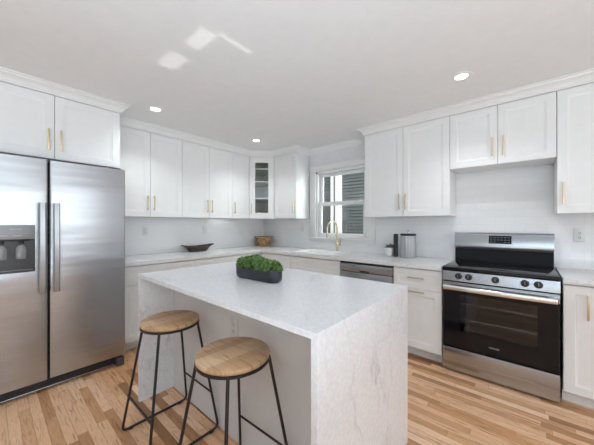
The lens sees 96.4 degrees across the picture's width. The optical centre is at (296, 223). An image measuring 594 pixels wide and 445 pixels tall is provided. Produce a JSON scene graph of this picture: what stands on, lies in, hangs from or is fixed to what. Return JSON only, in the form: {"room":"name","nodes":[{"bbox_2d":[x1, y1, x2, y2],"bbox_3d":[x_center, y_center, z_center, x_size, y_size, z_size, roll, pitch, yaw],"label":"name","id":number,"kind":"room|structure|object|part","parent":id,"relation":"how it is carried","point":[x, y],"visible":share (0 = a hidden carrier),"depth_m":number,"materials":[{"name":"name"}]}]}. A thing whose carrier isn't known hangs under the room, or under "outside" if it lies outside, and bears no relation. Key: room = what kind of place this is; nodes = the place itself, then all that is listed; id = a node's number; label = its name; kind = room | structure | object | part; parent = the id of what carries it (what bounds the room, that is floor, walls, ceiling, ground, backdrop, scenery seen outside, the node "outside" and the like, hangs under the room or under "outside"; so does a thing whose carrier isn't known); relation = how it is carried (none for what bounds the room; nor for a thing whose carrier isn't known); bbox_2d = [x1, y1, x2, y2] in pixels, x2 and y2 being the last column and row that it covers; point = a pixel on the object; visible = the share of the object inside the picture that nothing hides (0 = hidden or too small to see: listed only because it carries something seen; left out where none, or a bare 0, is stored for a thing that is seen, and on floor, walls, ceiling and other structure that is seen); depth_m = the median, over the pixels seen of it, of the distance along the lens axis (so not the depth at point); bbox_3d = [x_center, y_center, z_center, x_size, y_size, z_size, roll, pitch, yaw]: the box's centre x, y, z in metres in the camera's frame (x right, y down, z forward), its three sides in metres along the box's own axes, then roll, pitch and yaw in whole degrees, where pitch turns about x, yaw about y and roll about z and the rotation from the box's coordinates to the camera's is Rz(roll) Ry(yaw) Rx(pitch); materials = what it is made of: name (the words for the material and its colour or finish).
{"room":"kitchen","nodes":[
{"label":"kitchen","id":0,"kind":"room"},
{"bbox_2d":[125,217,263,255],"bbox_3d":[-3.373,0.075,1.784,0.158,2.450,8.308,0,0,41],"label":"wall","id":1,"kind":"structure","parent":0,"point":[166,235],"depth_m":3.75,"materials":[{"name":"paint"}]},
{"bbox_2d":[0,81,119,167],"bbox_3d":[-2.253,-0.843,2.413,0.689,0.610,0.940,0,0,41],"label":"upper cabinet","id":2,"kind":"object","parent":1,"relation":"attached to","point":[33,123],"visible":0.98,"depth_m":2.22,"materials":[{"name":"white paint"}]},
{"bbox_3d":[-2.180,-0.803,2.040,0.020,0.527,0.468,0,0,41],"label":"door","id":3,"kind":"part","parent":2,"relation":"part of","materials":[{"name":"white paint"}]},
{"bbox_3d":[-2.031,-0.693,2.172,0.037,0.175,0.012,0,0,41],"label":"handle","id":4,"kind":"part","parent":2,"relation":"part of","materials":[{"name":"gold metal"}]},
{"bbox_3d":[-1.981,-0.693,2.229,0.037,0.175,0.012,0,0,41],"label":"handle","id":5,"kind":"part","parent":2,"relation":"part of","materials":[{"name":"gold metal"}]},
{"bbox_3d":[-1.873,-0.803,2.397,0.020,0.527,0.468,0,0,41],"label":"door","id":6,"kind":"part","parent":2,"relation":"part of","materials":[{"name":"white paint"}]},
{"bbox_2d":[143,226,148,234],"bbox_3d":[-1.910,0.085,3.357,0.009,0.116,0.072,0,0,41],"label":"electrical outlet","id":7,"kind":"object","parent":1,"relation":"attached to","point":[145,228],"visible":1,"depth_m":3.35,"materials":[{"name":"white plastic"}]},
{"bbox_2d":[120,125,181,217],"bbox_3d":[-1.817,-0.616,3.193,0.351,1.065,0.756,0,0,41],"label":"upper cabinet","id":8,"kind":"object","parent":1,"relation":"attached to","point":[151,163],"visible":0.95,"depth_m":3.11,"materials":[{"name":"white paint"}]},
{"bbox_3d":[-1.842,-0.576,2.965,0.020,0.982,0.376,0,0,41],"label":"door","id":9,"kind":"part","parent":8,"relation":"part of","materials":[{"name":"white paint"}]},
{"bbox_3d":[-1.595,-0.576,3.252,0.020,0.982,0.376,0,0,41],"label":"door","id":10,"kind":"part","parent":8,"relation":"part of","materials":[{"name":"white paint"}]},
{"bbox_2d":[203,226,206,233],"bbox_3d":[-1.379,0.085,3.974,0.009,0.116,0.072,0,0,41],"label":"switch plate","id":11,"kind":"object","parent":1,"relation":"attached to","point":[204,227],"visible":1,"depth_m":3.97,"materials":[{"name":"white plastic"}]},
{"bbox_2d":[181,140,231,218],"bbox_3d":[-1.322,-0.616,3.770,0.351,1.065,0.760,0,0,41],"label":"upper cabinet","id":12,"kind":"object","parent":1,"relation":"attached to","point":[206,171],"visible":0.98,"depth_m":3.63,"materials":[{"name":"white paint"}]},
{"bbox_3d":[-1.348,-0.576,3.541,0.020,0.982,0.378,0,0,41],"label":"door","id":13,"kind":"part","parent":12,"relation":"part of","materials":[{"name":"white paint"}]},
{"bbox_3d":[-1.099,-0.576,3.830,0.020,0.982,0.378,0,0,41],"label":"door","id":14,"kind":"part","parent":12,"relation":"part of","materials":[{"name":"white paint"}]},
{"bbox_2d":[228,152,248,218],"bbox_3d":[-0.970,-0.616,4.179,0.351,1.065,0.316,0,0,41],"label":"upper cabinet","id":15,"kind":"object","parent":1,"relation":"attached to","point":[240,163],"visible":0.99,"depth_m":4.09,"materials":[{"name":"white paint"}]},
{"bbox_2d":[0,0,593,150],"bbox_3d":[-0.040,-1.210,-1.082,8.950,0.120,8.608,0,0,41],"label":"ceiling","id":16,"kind":"structure","parent":0,"point":[310,74],"depth_m":1.81,"materials":[{"name":"paint"}]},
{"bbox_2d":[147,106,163,111],"bbox_3d":[-1.413,-1.146,2.652,0.150,0.007,0.150,0,0,41],"label":"recessed light","id":17,"kind":"object","parent":16,"relation":"in","point":[151,108],"visible":1,"depth_m":2.64,"materials":[{"name":"white paint"}]},
{"bbox_2d":[251,138,261,141],"bbox_3d":[-0.559,-1.146,3.645,0.150,0.007,0.150,0,0,41],"label":"recessed light","id":18,"kind":"object","parent":16,"relation":"in","point":[255,139],"visible":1,"depth_m":3.64,"materials":[{"name":"white paint"}]},
{"bbox_2d":[451,71,472,81],"bbox_3d":[1.280,-1.146,2.064,0.150,0.007,0.150,0,0,41],"label":"recessed light","id":19,"kind":"object","parent":16,"relation":"in","point":[463,75],"visible":1,"depth_m":2.06,"materials":[{"name":"white paint"}]},
{"bbox_2d":[455,74,467,79],"bbox_3d":[1.280,-1.147,2.064,0.086,0.003,0.086,0,0,41],"label":"diffuser","id":20,"kind":"object","parent":19,"relation":"attached to","point":[458,76],"depth_m":2.06,"materials":[{"name":"white plastic"}]},
{"bbox_2d":[0,347,593,444],"bbox_3d":[-0.040,1.350,-1.082,8.950,0.100,8.608,0,0,41],"label":"floor","id":21,"kind":"structure","parent":0,"point":[447,406],"depth_m":1.79,"materials":[{"name":"brown wood"}]},
{"bbox_2d":[0,153,124,403],"bbox_3d":[-2.173,0.393,2.361,0.886,1.810,0.915,0,0,41],"label":"refrigerator","id":22,"kind":"object","parent":21,"relation":"on","point":[62,224],"visible":1,"depth_m":2.11,"materials":[{"name":"grey metal"}]},
{"bbox_3d":[-2.075,0.061,1.931,0.046,0.104,0.239,0,0,41],"label":"dispenser panel","id":23,"kind":"part","parent":22,"relation":"part of","materials":[{"name":"grey metal"}]},
{"bbox_3d":[-2.089,0.354,1.941,0.068,1.708,0.388,0,0,41],"label":"door","id":24,"kind":"part","parent":22,"relation":"part of","materials":[{"name":"silver metal"}]},
{"bbox_3d":[-1.933,0.181,2.015,0.072,0.687,0.038,0,0,41],"label":"handle","id":25,"kind":"part","parent":22,"relation":"part of","materials":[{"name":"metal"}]},
{"bbox_3d":[-1.881,0.181,2.076,0.072,0.687,0.038,0,0,41],"label":"handle","id":26,"kind":"part","parent":22,"relation":"part of","materials":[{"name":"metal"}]},
{"bbox_3d":[-1.788,0.354,2.291,0.068,1.708,0.519,0,0,41],"label":"door","id":27,"kind":"part","parent":22,"relation":"part of","materials":[{"name":"silver metal"}]},
{"bbox_2d":[125,259,194,349],"bbox_3d":[-1.696,0.862,3.107,0.636,0.875,0.763,0,0,41],"label":"base cabinet","id":28,"kind":"object","parent":21,"relation":"on","point":[131,272],"visible":0.16,"depth_m":2.72,"materials":[{"name":"white paint"}]},
{"bbox_3d":[-1.615,0.914,2.785,0.020,0.569,0.379,0,0,41],"label":"door","id":29,"kind":"part","parent":28,"relation":"part of","materials":[{"name":"white paint"}]},
{"bbox_3d":[-1.490,0.531,2.930,0.020,0.191,0.762,0,0,41],"label":"drawer","id":30,"kind":"part","parent":28,"relation":"part of","materials":[{"name":"white paint"}]},
{"bbox_2d":[121,310,218,444],"bbox_3d":[-0.792,0.946,1.666,0.431,0.707,0.420,0,0,41],"label":"bar stool","id":31,"kind":"object","parent":21,"relation":"on","point":[175,321],"visible":0.99,"depth_m":1.64,"materials":[{"name":"acacia wood"},{"name":"black metal"}]},
{"bbox_3d":[-1.018,0.951,1.651,0.138,0.662,0.020,0,0,-4],"label":"leg","id":32,"kind":"part","parent":31,"relation":"part of","materials":[{"name":"black metal"}]},
{"bbox_3d":[-0.773,0.951,1.441,0.020,0.662,0.138,0,0,-5],"label":"leg","id":33,"kind":"part","parent":31,"relation":"part of","materials":[{"name":"black metal"}]},
{"bbox_3d":[-0.792,0.604,1.666,0.335,0.022,0.335,0,0,41],"label":"seat","id":34,"kind":"part","parent":31,"relation":"part of","materials":[{"name":"brown wood"}]},
{"bbox_3d":[-0.809,0.951,1.891,0.020,0.662,0.138,0,0,-7],"label":"leg","id":35,"kind":"part","parent":31,"relation":"part of","materials":[{"name":"black"}]},
{"bbox_3d":[-0.567,0.951,1.683,0.138,0.662,0.020,0,0,-2],"label":"leg","id":36,"kind":"part","parent":31,"relation":"part of","materials":[{"name":"black metal"}]},
{"bbox_2d":[194,254,244,266],"bbox_3d":[-1.199,0.862,3.686,0.636,0.875,0.760,0,0,41],"label":"base cabinet","id":37,"kind":"object","parent":21,"relation":"on","point":[223,259],"visible":0.13,"depth_m":3.44,"materials":[{"name":"white paint"}]},
{"bbox_2d":[178,337,287,444],"bbox_3d":[-0.295,0.946,1.234,0.431,0.707,0.420,0,0,39],"label":"bar stool","id":38,"kind":"object","parent":21,"relation":"on","point":[231,358],"visible":1,"depth_m":1.21,"materials":[{"name":"acacia wood"},{"name":"black metal"}]},
{"bbox_3d":[-0.520,0.951,1.213,0.138,0.662,0.020,0,0,-5],"label":"leg","id":39,"kind":"part","parent":38,"relation":"part of","materials":[{"name":"black metal"}]},
{"bbox_3d":[-0.270,0.951,1.009,0.020,0.662,0.138,0,0,-6],"label":"leg","id":40,"kind":"part","parent":38,"relation":"part of","materials":[{"name":"black metal"}]},
{"bbox_3d":[-0.295,0.604,1.234,0.335,0.022,0.335,0,0,39],"label":"seat","id":41,"kind":"part","parent":38,"relation":"part of","materials":[{"name":"brown wood"}]},
{"bbox_3d":[-0.318,0.951,1.458,0.020,0.662,0.138,0,0,-8],"label":"leg","id":42,"kind":"part","parent":38,"relation":"part of","materials":[{"name":"black metal"}]},
{"bbox_3d":[-0.070,0.951,1.256,0.138,0.662,0.020,0,0,-3],"label":"leg","id":43,"kind":"part","parent":38,"relation":"part of","materials":[{"name":"black metal"}]},
{"bbox_2d":[245,252,291,268],"bbox_3d":[-0.442,0.862,4.130,1.206,0.875,0.894,0,0,41],"label":"base cabinet","id":44,"kind":"object","parent":21,"relation":"on","point":[285,260],"visible":0.16,"depth_m":3.76,"materials":[{"name":"white paint"}]},
{"bbox_3d":[-0.308,0.817,3.825,0.600,0.763,0.020,0,0,41],"label":"door","id":45,"kind":"part","parent":44,"relation":"part of","materials":[{"name":"white paint"}]},
{"bbox_2d":[125,245,454,270],"bbox_3d":[-0.239,0.404,2.954,3.070,0.038,2.432,0,0,41],"label":"countertop","id":46,"kind":"structure","parent":44,"relation":"on","point":[427,263],"depth_m":3.14,"materials":[{"name":"stone"}]},
{"bbox_2d":[181,243,213,251],"bbox_3d":[-1.396,0.334,3.745,0.192,0.101,0.482,0,0,41],"label":"dough bowl","id":47,"kind":"object","parent":46,"relation":"on","point":[195,248],"visible":0.99,"depth_m":3.67,"materials":[{"name":"brown wood"}]},
{"bbox_2d":[254,236,273,246],"bbox_3d":[-0.575,0.298,4.608,0.280,0.172,0.280,0,0,41],"label":"woven basket","id":48,"kind":"object","parent":46,"relation":"on","point":[263,241],"visible":0.99,"depth_m":4.51,"materials":[{"name":"brown wicker"}]},
{"bbox_2d":[293,249,349,254],"bbox_3d":[0.332,0.480,3.631,0.674,0.209,0.434,0,0,41],"label":"sink","id":49,"kind":"object","parent":46,"relation":"in","point":[314,251],"visible":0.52,"depth_m":3.77,"materials":[{"name":"white"}]},
{"bbox_2d":[326,220,340,250],"bbox_3d":[0.512,0.168,3.659,0.105,0.434,0.288,0,0,41],"label":"kitchen faucet","id":50,"kind":"object","parent":46,"relation":"on","point":[337,242],"visible":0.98,"depth_m":3.74,"materials":[{"name":"gold metal"}]},
{"bbox_3d":[0.488,0.096,3.670,0.020,0.289,0.268,0,0,41],"label":"spout","id":51,"kind":"part","parent":50,"relation":"part of","materials":[{"name":"gold metal"}]},
{"bbox_2d":[384,244,393,255],"bbox_3d":[1.121,0.308,3.208,0.104,0.152,0.135,0,0,-24],"label":"potted succulent","id":52,"kind":"object","parent":46,"relation":"on","point":[389,249],"visible":0.98,"depth_m":3.18,"materials":[{"name":"white ceramic"}]},
{"bbox_2d":[385,247,393,255],"bbox_3d":[1.119,0.335,3.212,0.104,0.100,0.104,0,0,41],"label":"pot","id":53,"kind":"object","parent":52,"relation":"attached to","point":[389,251],"depth_m":3.17,"materials":[{"name":"white ceramic"}]},
{"bbox_2d":[394,234,397,256],"bbox_3d":[1.165,0.250,3.132,0.050,0.269,0.050,0,0,41],"label":"pepper mill","id":54,"kind":"object","parent":46,"relation":"on","point":[395,235],"visible":1,"depth_m":3.11,"materials":[{"name":"black plastic"}]},
{"bbox_2d":[400,230,415,257],"bbox_3d":[1.278,0.225,3.055,0.172,0.320,0.172,0,0,41],"label":"canister","id":55,"kind":"object","parent":46,"relation":"on","point":[407,241],"visible":0.99,"depth_m":2.99,"materials":[{"name":"grey metal"}]},
{"bbox_3d":[1.278,0.122,3.055,0.172,0.023,0.172,0,0,41],"label":"lid","id":56,"kind":"part","parent":55,"relation":"part of","materials":[{"name":"black plastic"}]},
{"bbox_2d":[138,261,407,444],"bbox_3d":[-0.251,0.834,1.769,1.627,0.931,0.918,0,0,41],"label":"kitchen island","id":57,"kind":"object","parent":21,"relation":"on","point":[338,345],"visible":0.81,"depth_m":1.38,"materials":[{"name":"white stone"}]},
{"bbox_3d":[-0.862,0.846,2.287,0.025,0.906,0.906,0,0,41],"label":"waterfall panel","id":58,"kind":"part","parent":57,"relation":"part of","materials":[{"name":"white stone"}]},
{"bbox_2d":[230,317,237,336],"bbox_3d":[-0.379,0.622,1.592,0.072,0.116,0.009,0,0,41],"label":"electrical outlet","id":59,"kind":"object","parent":57,"relation":"attached to","point":[233,321],"visible":0.93,"depth_m":1.59,"materials":[{"name":"paint"}]},
{"bbox_2d":[232,322,234,333],"bbox_3d":[-0.380,0.622,1.590,0.034,0.068,0.003,0,0,41],"label":"receptacle","id":60,"kind":"object","parent":59,"relation":"attached to","point":[233,323],"depth_m":1.59,"materials":[{"name":"white plastic"}]},
{"bbox_3d":[-0.383,0.847,1.616,1.577,0.905,0.020,0,0,41],"label":"seating panel","id":61,"kind":"part","parent":57,"relation":"part of","materials":[{"name":"paint"}]},
{"bbox_2d":[138,261,407,340],"bbox_3d":[-0.255,0.381,1.765,1.627,0.025,0.906,0,0,41],"label":"island countertop","id":62,"kind":"structure","parent":57,"relation":"on","point":[312,305],"depth_m":1.39,"materials":[{"name":"white stone"}]},
{"bbox_2d":[235,254,283,282],"bbox_3d":[-0.256,0.285,1.769,0.424,0.166,0.148,0,0,39],"label":"planter","id":63,"kind":"object","parent":62,"relation":"on","point":[255,267],"visible":1,"depth_m":1.70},
{"bbox_3d":[-0.259,0.328,1.771,0.392,0.079,0.115,0,0,39],"label":"pot","id":64,"kind":"part","parent":63,"relation":"part of","materials":[{"name":"grey ceramic"}]},
{"bbox_3d":[0.353,0.846,1.242,0.025,0.906,0.906,0,0,41],"label":"waterfall panel","id":65,"kind":"part","parent":57,"relation":"part of","materials":[{"name":"white stone"}]},
{"bbox_2d":[291,252,339,275],"bbox_3d":[0.394,0.862,3.581,0.770,0.875,0.636,0,0,41],"label":"base cabinet","id":66,"kind":"object","parent":21,"relation":"on","point":[326,266],"visible":0.06,"depth_m":3.35,"materials":[{"name":"white paint"}]},
{"bbox_2d":[340,261,393,283],"bbox_3d":[0.927,0.864,3.124,0.620,0.871,0.594,0,0,41],"label":"dishwasher","id":67,"kind":"object","parent":21,"relation":"on","point":[366,271],"visible":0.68,"depth_m":2.88,"materials":[{"name":"grey metal"}]},
{"bbox_3d":[0.748,0.863,2.916,0.616,0.645,0.042,0,0,41],"label":"door panel","id":68,"kind":"part","parent":67,"relation":"part of","materials":[{"name":"silver metal"}]},
{"bbox_3d":[0.748,0.492,2.916,0.616,0.085,0.042,0,0,41],"label":"control panel","id":69,"kind":"part","parent":67,"relation":"part of","materials":[{"name":"silver metal"}]},
{"bbox_2d":[394,266,443,362],"bbox_3d":[1.334,0.862,2.773,0.442,0.875,0.636,0,0,41],"label":"base cabinet","id":70,"kind":"object","parent":21,"relation":"on","point":[425,287],"visible":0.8,"depth_m":2.52,"materials":[{"name":"white paint"}]},
{"bbox_3d":[1.157,0.531,2.566,0.441,0.191,0.020,0,0,41],"label":"drawer","id":71,"kind":"part","parent":70,"relation":"part of","materials":[{"name":"white paint"}]},
{"bbox_3d":[1.157,0.914,2.566,0.441,0.569,0.020,0,0,41],"label":"door","id":72,"kind":"part","parent":70,"relation":"part of","materials":[{"name":"white paint"}]},
{"bbox_2d":[443,232,560,402],"bbox_3d":[1.772,0.694,2.347,0.758,1.211,0.700,0,0,41],"label":"range","id":73,"kind":"object","parent":21,"relation":"on","point":[502,291],"visible":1,"depth_m":2.25,"materials":[{"name":"grey metal"}]},
{"bbox_3d":[1.389,0.453,2.291,0.053,0.053,0.040,0,0,41],"label":"knob","id":74,"kind":"part","parent":73,"relation":"part of","materials":[{"name":"black plastic"}]},
{"bbox_3d":[1.446,0.453,2.243,0.053,0.053,0.040,0,0,41],"label":"knob","id":75,"kind":"part","parent":73,"relation":"part of","materials":[{"name":"black plastic"}]},
{"bbox_3d":[1.584,0.453,2.124,0.053,0.053,0.040,0,0,41],"label":"knob","id":76,"kind":"part","parent":73,"relation":"part of","materials":[{"name":"black plastic"}]},
{"bbox_3d":[1.605,1.181,2.153,0.750,0.194,0.042,0,0,41],"label":"storage drawer","id":77,"kind":"part","parent":73,"relation":"part of","materials":[{"name":"silver metal"}]},
{"bbox_2d":[443,280,559,374],"bbox_3d":[1.749,0.792,2.320,0.750,0.571,0.630,0,0,41],"label":"oven","id":78,"kind":"object","parent":73,"relation":"in","point":[511,325],"depth_m":2.21,"materials":[{"name":"black glass"}]},
{"bbox_3d":[1.613,0.456,2.161,0.754,0.083,0.060,0,0,41],"label":"knob panel","id":79,"kind":"part","parent":73,"relation":"part of","materials":[{"name":"silver metal"}]},
{"bbox_2d":[443,260,560,281],"bbox_3d":[1.776,0.395,2.351,0.754,0.034,0.569,0,0,41],"label":"cooktop","id":80,"kind":"object","parent":73,"relation":"in","point":[513,270],"depth_m":2.25,"materials":[{"name":"black glass"}]},
{"bbox_3d":[1.721,0.453,2.006,0.053,0.053,0.040,0,0,41],"label":"knob","id":81,"kind":"part","parent":73,"relation":"part of","materials":[{"name":"black plastic"}]},
{"bbox_3d":[1.779,0.453,1.956,0.053,0.053,0.040,0,0,41],"label":"knob","id":82,"kind":"part","parent":73,"relation":"part of","materials":[{"name":"black plastic"}]},
{"bbox_2d":[560,281,593,408],"bbox_3d":[2.263,0.862,1.974,0.444,0.875,0.636,0,0,41],"label":"base cabinet","id":83,"kind":"object","parent":21,"relation":"on","point":[576,301],"visible":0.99,"depth_m":1.86,"materials":[{"name":"white paint"}]},
{"bbox_2d":[555,267,593,286],"bbox_3d":[2.273,0.404,1.975,0.464,0.038,0.640,0,0,41],"label":"countertop","id":84,"kind":"structure","parent":83,"relation":"on","point":[584,277],"depth_m":1.95,"materials":[{"name":"stone"}]},
{"bbox_3d":[1.989,0.575,1.814,0.012,0.170,0.037,0,0,41],"label":"handle","id":85,"kind":"part","parent":83,"relation":"part of","materials":[{"name":"gold metal"}]},
{"bbox_2d":[264,145,593,269],"bbox_3d":[2.700,0.075,2.105,8.950,2.450,0.113,0,0,41],"label":"wall","id":86,"kind":"structure","parent":0,"point":[520,199],"depth_m":2.72,"materials":[{"name":"paint"}]},
{"bbox_2d":[248,156,273,218],"bbox_3d":[-0.579,-0.616,4.450,0.597,1.065,0.598,0,0,41],"label":"upper cabinet","id":87,"kind":"object","parent":86,"relation":"attached to","point":[261,169],"visible":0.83,"depth_m":4.24,"materials":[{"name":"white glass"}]},
{"bbox_2d":[255,168,267,175],"bbox_3d":[-0.578,-0.882,4.450,0.565,0.018,0.565,0,0,41],"label":"shelf","id":88,"kind":"object","parent":87,"relation":"attached to","point":[258,171],"depth_m":4.46,"materials":[{"name":"white paint"}]},
{"bbox_2d":[255,181,267,186],"bbox_3d":[-0.578,-0.677,4.450,0.565,0.018,0.565,0,0,41],"label":"shelf","id":89,"kind":"object","parent":87,"relation":"attached to","point":[257,183],"depth_m":4.44,"materials":[{"name":"white paint"}]},
{"bbox_2d":[255,198,267,201],"bbox_3d":[-0.578,-0.410,4.450,0.565,0.018,0.565,0,0,41],"label":"shelf","id":90,"kind":"object","parent":87,"relation":"attached to","point":[256,199],"depth_m":4.45,"materials":[{"name":"white paint"}]},
{"bbox_2d":[274,152,308,218],"bbox_3d":[-0.097,-0.616,4.195,0.458,1.065,0.351,0,0,41],"label":"upper cabinet","id":91,"kind":"object","parent":86,"relation":"attached to","point":[291,170],"visible":0.99,"depth_m":4.07,"materials":[{"name":"white paint"}]},
{"bbox_3d":[-0.181,-0.576,4.096,0.457,0.982,0.020,0,0,41],"label":"door","id":92,"kind":"part","parent":91,"relation":"part of","materials":[{"name":"white paint"}]},
{"bbox_2d":[0,66,593,156],"bbox_3d":[2.028,-1.110,1.950,8.926,0.080,3.444,0,0,14],"label":"trim","id":93,"kind":"structure","parent":86,"relation":"attached to","point":[7,75],"depth_m":2.50,"materials":[{"name":"white paint"}]},
{"bbox_2d":[308,156,375,244],"bbox_3d":[0.634,-0.319,3.850,1.092,1.173,0.160,0,0,41],"label":"window","id":94,"kind":"structure","parent":86,"relation":"in","point":[317,202],"depth_m":3.92,"materials":[{"name":"white paint"}]},
{"bbox_3d":[0.636,0.211,3.845,1.082,0.022,0.156,0,0,41],"label":"sill","id":95,"kind":"part","parent":94,"relation":"part of","materials":[{"name":"white paint"}]},
{"bbox_3d":[0.674,-0.526,3.891,0.798,0.482,0.032,0,0,41],"label":"sash","id":96,"kind":"part","parent":94,"relation":"part of","materials":[{"name":"white paint"}]},
{"bbox_3d":[0.651,-0.067,3.864,0.798,0.531,0.032,0,0,41],"label":"sash","id":97,"kind":"part","parent":94,"relation":"part of","materials":[{"name":"white paint"}]},
{"bbox_2d":[365,116,455,217],"bbox_3d":[1.257,-0.616,3.031,0.909,1.065,0.351,0,0,41],"label":"upper cabinet","id":98,"kind":"object","parent":86,"relation":"attached to","point":[408,173],"visible":0.99,"depth_m":2.87,"materials":[{"name":"white paint"}]},
{"bbox_3d":[1.000,-0.576,3.081,0.452,0.982,0.020,0,0,41],"label":"door","id":99,"kind":"part","parent":98,"relation":"part of","materials":[{"name":"white paint"}]},
{"bbox_3d":[1.180,-0.243,2.889,0.012,0.175,0.037,0,0,41],"label":"handle","id":100,"kind":"part","parent":98,"relation":"part of","materials":[{"name":"gold metal"}]},
{"bbox_3d":[1.345,-0.576,2.784,0.452,0.982,0.020,0,0,41],"label":"door","id":101,"kind":"part","parent":98,"relation":"part of","materials":[{"name":"white paint"}]},
{"bbox_2d":[450,91,555,173],"bbox_3d":[1.891,-0.843,2.486,0.756,0.610,0.351,0,0,41],"label":"upper cabinet","id":102,"kind":"object","parent":86,"relation":"attached to","point":[522,132],"visible":0.99,"depth_m":2.36,"materials":[{"name":"white paint"}]},
{"bbox_3d":[1.662,-0.803,2.511,0.376,0.527,0.020,0,0,41],"label":"door","id":103,"kind":"part","parent":102,"relation":"part of","materials":[{"name":"white paint"}]},
{"bbox_3d":[1.759,-0.693,2.392,0.012,0.175,0.037,0,0,41],"label":"handle","id":104,"kind":"part","parent":102,"relation":"part of","materials":[{"name":"gold metal"}]},
{"bbox_3d":[1.817,-0.693,2.342,0.012,0.175,0.037,0,0,41],"label":"handle","id":105,"kind":"part","parent":102,"relation":"part of","materials":[{"name":"gold metal"}]},
{"bbox_3d":[1.950,-0.803,2.264,0.376,0.527,0.020,0,0,41],"label":"door","id":106,"kind":"part","parent":102,"relation":"part of","materials":[{"name":"white paint"}]},
{"bbox_2d":[554,82,593,214],"bbox_3d":[2.353,-0.616,2.088,0.458,1.065,0.351,0,0,41],"label":"upper cabinet","id":107,"kind":"object","parent":86,"relation":"attached to","point":[574,161],"visible":0.98,"depth_m":2.07,"materials":[{"name":"white paint"}]},
{"bbox_3d":[2.101,-0.243,2.098,0.012,0.175,0.037,0,0,41],"label":"handle","id":108,"kind":"part","parent":107,"relation":"part of","materials":[{"name":"gold metal"}]},
{"bbox_2d":[573,228,585,241],"bbox_3d":[2.415,0.095,2.269,0.072,0.116,0.009,0,0,41],"label":"electrical outlet","id":109,"kind":"object","parent":86,"relation":"attached to","point":[579,234],"visible":1,"depth_m":2.27,"materials":[{"name":"white plastic"}]},
{"bbox_2d":[577,231,582,238],"bbox_3d":[2.413,0.095,2.267,0.034,0.068,0.003,0,0,41],"label":"receptacle","id":110,"kind":"object","parent":109,"relation":"attached to","point":[579,233],"depth_m":2.26,"materials":[{"name":"white plastic"}]},
{"bbox_2d":[449,280,558,293],"bbox_3d":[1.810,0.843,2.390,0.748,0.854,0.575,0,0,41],"label":"handle","id":111,"kind":"object","parent":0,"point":[449,280],"depth_m":2.12,"materials":[{"name":"grey metal"}]},
{"label":"outside","id":112,"kind":"structure","parent":0,"visible":0},
{"bbox_3d":[3.525,1.985,7.169,20.000,0.130,8.532,0,0,41],"label":"ground","id":113,"kind":"structure","parent":112,"visible":0},
{"bbox_2d":[323,172,363,233],"bbox_3d":[0.702,-0.611,5.572,13.000,5.022,0.275,0,0,41],"label":"neighbouring house","id":114,"kind":"structure","parent":113,"relation":"on","point":[348,219],"depth_m":5.26,"materials":[{"name":"grey paint"}]}
]}

